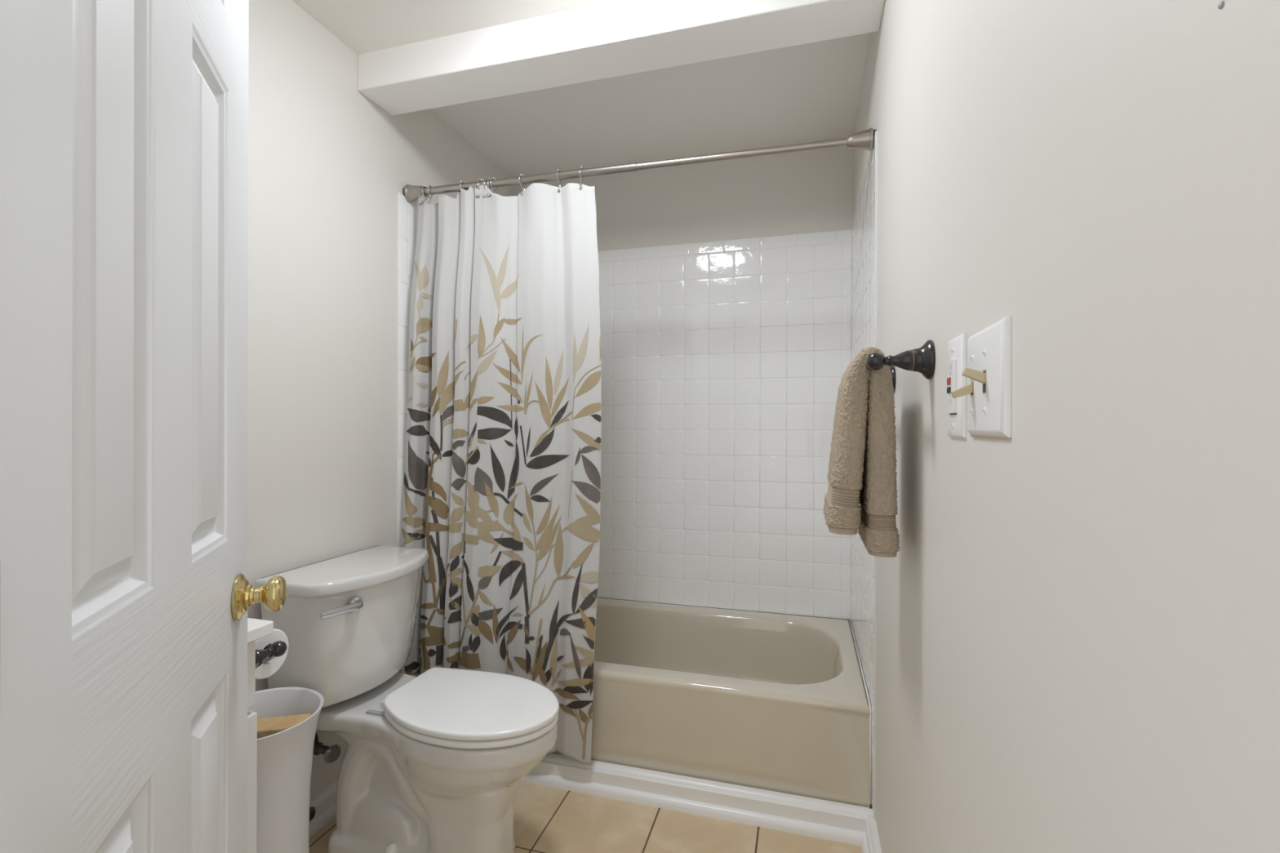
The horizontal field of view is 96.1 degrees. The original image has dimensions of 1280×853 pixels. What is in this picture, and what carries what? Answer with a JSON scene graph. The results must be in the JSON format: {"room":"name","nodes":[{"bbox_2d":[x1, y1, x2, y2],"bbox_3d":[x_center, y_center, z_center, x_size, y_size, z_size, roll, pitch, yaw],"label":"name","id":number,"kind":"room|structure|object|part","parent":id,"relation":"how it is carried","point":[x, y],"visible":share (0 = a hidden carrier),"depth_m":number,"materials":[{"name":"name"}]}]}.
{"room":"bathroom","nodes":[
{"label":"bathroom","id":0,"kind":"room"},
{"bbox_2d":[247,0,513,800],"bbox_3d":[-0.978,-0.060,1.662,0.100,2.500,2.520,0,0,16],"label":"wall","id":1,"kind":"structure","parent":0,"point":[328,166],"depth_m":1.67,"materials":[{"name":"white paint"}]},
{"bbox_2d":[309,806,315,822],"bbox_3d":[-0.922,1.087,1.611,0.009,0.038,0.038,0,0,16],"label":"wall fitting","id":2,"kind":"object","parent":1,"relation":"attached to","point":[312,810],"visible":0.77,"depth_m":1.61,"materials":[{"name":"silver metal"}]},
{"bbox_2d":[308,780,337,838],"bbox_3d":[-0.944,1.102,1.554,0.031,0.077,0.872,0,0,16],"label":"baseboard","id":3,"kind":"structure","parent":1,"relation":"attached to","point":[324,803],"depth_m":1.65,"materials":[{"name":"white paint"}]},
{"bbox_2d":[312,732,341,763],"bbox_3d":[-0.892,0.814,1.563,0.122,0.206,0.104,0,0,16],"label":"water valve","id":4,"kind":"object","parent":1,"relation":"attached to","point":[331,753],"visible":0.33,"depth_m":1.57,"materials":[{"name":"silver metal"}]},
{"bbox_3d":[-0.847,0.893,1.572,0.039,0.048,0.047,0,0,16],"label":"valve handle","id":5,"kind":"part","parent":4,"relation":"part of","materials":[{"name":"silver metal"}]},
{"bbox_2d":[397,192,417,546],"bbox_3d":[-0.720,0.129,2.366,0.002,1.867,0.810,0,0,16],"label":"wall tile","id":6,"kind":"structure","parent":1,"relation":"attached to","point":[407,222],"depth_m":2.00,"materials":[{"name":"white tile"}]},
{"bbox_2d":[309,791,759,852],"bbox_3d":[-0.208,1.168,1.390,1.536,0.048,2.420,0,0,16],"label":"floor","id":7,"kind":"structure","parent":0,"point":[659,809],"depth_m":1.61,"materials":[{"name":"brown tile"}]},
{"bbox_2d":[308,781,862,852],"bbox_3d":[-0.297,1.144,1.077,1.536,0.004,1.530,0,0,16],"label":"floor tiles","id":8,"kind":"structure","parent":7,"relation":"on","point":[584,823],"depth_m":1.62,"materials":[{"name":"beige tile"}]},
{"bbox_2d":[247,640,257,852],"bbox_3d":[-0.933,0.754,0.779,0.448,0.775,0.577,0,0,16],"label":"vanity cabinet","id":9,"kind":"object","parent":8,"relation":"on","point":[251,716],"visible":0.17,"depth_m":0.99,"materials":[{"name":"white wood"}]},
{"bbox_3d":[-0.756,0.427,0.729,0.017,0.120,0.574,0,0,16],"label":"drawer","id":10,"kind":"part","parent":9,"relation":"part of","materials":[{"name":"white wood"}]},
{"bbox_3d":[-0.716,0.767,0.867,0.019,0.538,0.288,0,0,16],"label":"door","id":11,"kind":"part","parent":9,"relation":"part of","materials":[{"name":"white wood"}]},
{"bbox_2d":[247,617,273,644],"bbox_3d":[-0.943,0.313,0.783,0.449,0.104,0.608,0,0,16],"label":"countertop","id":12,"kind":"structure","parent":9,"relation":"on","point":[257,629],"depth_m":0.99,"materials":[{"name":"white"}]},
{"bbox_2d":[255,640,287,668],"bbox_3d":[-0.765,0.419,1.075,0.216,0.062,0.092,0,0,16],"label":"paper holder","id":13,"kind":"object","parent":9,"relation":"attached to","point":[277,649],"visible":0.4,"depth_m":1.07,"materials":[{"name":"brown metal"}]},
{"bbox_2d":[255,628,288,679],"bbox_3d":[-0.752,0.431,1.104,0.104,0.089,0.089,0,0,16],"label":"paper roll","id":14,"kind":"object","parent":13,"relation":"on","point":[271,665],"visible":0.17,"depth_m":1.09,"materials":[{"name":"white paper"}]},
{"bbox_2d":[247,687,324,852],"bbox_3d":[-0.852,0.889,1.283,0.257,0.502,0.257,0,0,16],"label":"waste bin","id":15,"kind":"object","parent":8,"relation":"on","point":[284,757],"visible":0.5,"depth_m":1.25,"materials":[{"name":"white plastic"}]},
{"bbox_2d":[257,713,311,738],"bbox_3d":[-0.843,0.697,1.327,0.183,0.071,0.048,0,0,11],"label":"wooden bar","id":16,"kind":"object","parent":15,"relation":"in","point":[266,726],"visible":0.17,"depth_m":1.31,"materials":[{"name":"brown wood"}]},
{"bbox_2d":[254,545,559,852],"bbox_3d":[-0.555,0.763,1.545,0.748,0.757,0.462,0,0,16],"label":"toilet","id":17,"kind":"object","parent":8,"relation":"on","point":[434,761],"visible":0.97,"depth_m":1.45,"materials":[{"name":"white ceramic"}]},
{"bbox_3d":[-0.789,0.563,1.618,0.242,0.299,0.424,0,0,16],"label":"tank","id":18,"kind":"part","parent":17,"relation":"part of","materials":[{"name":"white ceramic"}]},
{"bbox_3d":[-0.732,0.453,1.421,0.030,0.037,0.128,0,0,16],"label":"flush lever","id":19,"kind":"part","parent":17,"relation":"part of","materials":[{"name":"silver metal"}]},
{"bbox_3d":[-0.784,0.400,1.620,0.265,0.033,0.444,0,0,16],"label":"tank lid","id":20,"kind":"part","parent":17,"relation":"part of","materials":[{"name":"white ceramic"}]},
{"bbox_3d":[-0.551,0.940,1.515,0.716,0.404,0.326,0,0,16],"label":"bowl","id":21,"kind":"part","parent":17,"relation":"part of","materials":[{"name":"white ceramic"}]},
{"bbox_3d":[-0.425,0.725,1.471,0.456,0.015,0.315,0,0,16],"label":"seat","id":22,"kind":"part","parent":17,"relation":"part of","materials":[{"name":"white plastic"}]},
{"bbox_3d":[-0.425,0.703,1.471,0.460,0.020,0.318,0,0,16],"label":"lid","id":23,"kind":"part","parent":17,"relation":"part of","materials":[{"name":"white plastic"}]},
{"bbox_2d":[551,595,871,808],"bbox_3d":[0.020,0.960,2.183,1.522,0.364,0.758,0,0,16],"label":"bathtub","id":24,"kind":"object","parent":7,"relation":"on","point":[779,702],"visible":0.6,"depth_m":1.79,"materials":[{"name":"beige ceramic"}]},
{"bbox_2d":[292,0,870,177],"bbox_3d":[-0.186,-1.224,1.446,1.536,0.125,2.300,0,0,16],"label":"ceiling","id":25,"kind":"structure","parent":0,"point":[808,91],"depth_m":2.10,"materials":[{"name":"white paint"}]},
{"bbox_2d":[396,130,877,820],"bbox_3d":[0.015,0.170,2.160,1.536,1.944,0.816,0,0,16],"label":"wall","id":26,"kind":"structure","parent":0,"point":[876,187],"depth_m":2.39,"materials":[{"name":"white"}]},
{"bbox_2d":[402,127,875,202],"bbox_3d":[-0.082,-0.811,1.816,1.536,0.072,0.059,0,0,16],"label":"shower rod","id":27,"kind":"object","parent":26,"relation":"attached to","point":[864,140],"visible":0.94,"depth_m":1.77,"materials":[{"name":"silver metal"}]},
{"bbox_2d":[421,185,428,203],"bbox_3d":[-0.746,-0.806,2.003,0.008,0.067,0.040,0,0,22],"label":"curtain ring","id":28,"kind":"object","parent":27,"relation":"hanging from","point":[426,186],"visible":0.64,"depth_m":1.99,"materials":[{"name":"silver metal"}]},
{"bbox_2d":[427,184,432,203],"bbox_3d":[-0.729,-0.805,2.000,0.008,0.068,0.035,0,0,4],"label":"curtain ring","id":29,"kind":"object","parent":27,"relation":"hanging from","point":[429,185],"visible":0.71,"depth_m":1.99,"materials":[{"name":"silver metal"}]},
{"bbox_2d":[477,178,483,197],"bbox_3d":[-0.535,-0.803,1.943,0.008,0.068,0.039,0,0,23],"label":"curtain ring","id":30,"kind":"object","parent":27,"relation":"hanging from","point":[482,180],"visible":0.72,"depth_m":1.93,"materials":[{"name":"silver metal"}]},
{"bbox_2d":[486,177,491,196],"bbox_3d":[-0.506,-0.803,1.936,0.008,0.068,0.037,0,0,2],"label":"curtain ring","id":31,"kind":"object","parent":27,"relation":"hanging from","point":[489,178],"visible":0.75,"depth_m":1.92,"materials":[{"name":"silver metal"}]},
{"bbox_2d":[488,177,497,195],"bbox_3d":[-0.490,-0.803,1.931,0.008,0.068,0.038,0,0,32],"label":"curtain ring","id":32,"kind":"object","parent":27,"relation":"hanging from","point":[494,178],"visible":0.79,"depth_m":1.92,"materials":[{"name":"silver metal"}]},
{"bbox_2d":[398,182,601,764],"bbox_3d":[-0.474,0.117,1.890,0.730,1.863,0.103,0,0,16],"label":"shower curtain","id":33,"kind":"object","parent":27,"relation":"hanging from","point":[502,482],"visible":0.93,"depth_m":1.87,"materials":[{"name":"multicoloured fabric"}]},
{"bbox_2d":[519,173,525,195],"bbox_3d":[-0.388,-0.800,1.903,0.008,0.070,0.034,0,0,30],"label":"curtain ring","id":34,"kind":"object","parent":27,"relation":"hanging from","point":[522,175],"visible":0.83,"depth_m":1.90,"materials":[{"name":"silver metal"}]},
{"bbox_2d":[556,168,560,191],"bbox_3d":[-0.262,-0.799,1.867,0.009,0.070,0.034,0,0,18],"label":"curtain ring","id":35,"kind":"object","parent":27,"relation":"hanging from","point":[557,170],"visible":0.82,"depth_m":1.86,"materials":[{"name":"silver metal"}]},
{"bbox_2d":[578,166,583,186],"bbox_3d":[-0.186,-0.799,1.844,0.008,0.068,0.037,0,0,18],"label":"curtain ring","id":36,"kind":"object","parent":27,"relation":"hanging from","point":[581,167],"visible":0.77,"depth_m":1.83,"materials":[{"name":"silver metal"}]},
{"bbox_2d":[520,752,869,846],"bbox_3d":[-0.098,1.104,1.795,1.523,0.077,0.052,0,0,16],"label":"trim","id":37,"kind":"structure","parent":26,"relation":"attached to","point":[839,822],"depth_m":1.70,"materials":[{"name":"white paint"}]},
{"bbox_2d":[513,136,853,621],"bbox_3d":[0.141,-0.058,2.600,1.536,2.500,0.100,0,0,16],"label":"wall","id":38,"kind":"structure","parent":0,"point":[806,192],"depth_m":2.48,"materials":[{"name":"white paint"}]},
{"bbox_2d":[597,229,851,618],"bbox_3d":[0.125,-0.011,2.547,1.523,1.583,0.002,0,0,16],"label":"wall tile","id":39,"kind":"structure","parent":38,"relation":"attached to","point":[728,433],"depth_m":2.48,"materials":[{"name":"white tile"}]},
{"bbox_2d":[853,0,1279,852],"bbox_3d":[0.595,-0.056,1.212,0.100,2.500,2.520,0,0,16],"label":"wall","id":40,"kind":"structure","parent":0,"point":[1077,638],"depth_m":0.40,"materials":[{"name":"white paint"}]},
{"bbox_2d":[357,0,884,115],"bbox_3d":[-0.124,-1.117,1.663,1.536,0.137,0.153,0,0,16],"label":"beam","id":41,"kind":"structure","parent":40,"relation":"attached to","point":[615,37],"depth_m":1.62,"materials":[{"name":"white paint"}]},
{"bbox_2d":[850,131,875,819],"bbox_3d":[0.747,0.133,1.948,0.002,1.867,0.810,0,0,16],"label":"wall tile","id":42,"kind":"structure","parent":40,"relation":"attached to","point":[864,228],"depth_m":1.80,"materials":[{"name":"white tile"}]},
{"bbox_2d":[861,808,881,852],"bbox_3d":[0.423,1.106,0.873,0.037,0.077,1.532,0,0,16],"label":"baseboard","id":43,"kind":"structure","parent":40,"relation":"attached to","point":[870,842],"depth_m":1.52,"materials":[{"name":"white paint"}]},
{"bbox_2d":[866,339,935,391],"bbox_3d":[0.459,-0.103,1.091,0.094,0.062,0.450,0,0,16],"label":"towel bar","id":44,"kind":"object","parent":40,"relation":"attached to","point":[922,360],"visible":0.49,"depth_m":0.89,"materials":[{"name":"brown metal"}]},
{"bbox_2d":[822,346,900,557],"bbox_3d":[0.412,0.042,1.083,0.124,0.362,0.210,0,0,16],"label":"hand towel","id":45,"kind":"object","parent":44,"relation":"hanging from","point":[862,465],"visible":0.98,"depth_m":0.99,"materials":[{"name":"beige fabric"}]},
{"bbox_3d":[0.513,-0.104,1.277,0.094,0.062,0.062,0,0,16],"label":"post","id":46,"kind":"part","parent":44,"relation":"part of","materials":[{"name":"brown metal"}]},
{"bbox_2d":[946,332,966,438],"bbox_3d":[0.400,-0.050,0.735,0.011,0.128,0.078,0,0,16],"label":"outlet","id":47,"kind":"object","parent":40,"relation":"attached to","point":[957,347],"visible":1,"depth_m":0.72,"materials":[{"name":"white plastic"}]},
{"bbox_2d":[951,315,1011,439],"bbox_3d":[0.356,-0.047,0.612,0.029,0.118,0.131,0,0,16],"label":"switch plate","id":48,"kind":"object","parent":40,"relation":"attached to","point":[988,372],"visible":1,"depth_m":0.59,"materials":[{"name":"white plastic"}]},
{"bbox_2d":[1217,0,1223,8],"bbox_3d":[0.274,-0.199,0.271,0.001,0.003,0.003,0,0,16],"label":"wall anchor","id":49,"kind":"object","parent":40,"relation":"attached to","point":[1221,3],"visible":1,"depth_m":0.27,"materials":[{"name":"grey plastic"}]},
{"bbox_3d":[-0.521,-0.058,0.283,1.536,2.500,0.120,0,0,16],"label":"wall","id":50,"kind":"structure","parent":0,"visible":0},
{"bbox_2d":[0,0,287,852],"bbox_3d":[-0.486,0.122,0.613,0.158,2.020,0.620,0,0,-28],"label":"door","id":51,"kind":"structure","parent":50,"relation":"in","point":[126,594],"depth_m":0.51,"materials":[{"name":"white paint"}]},
{"bbox_3d":[-0.543,0.249,0.856,0.028,0.052,0.052,0,0,-22],"label":"knob","id":52,"kind":"part","parent":51,"relation":"part of","materials":[{"name":"gold metal"}]}
]}

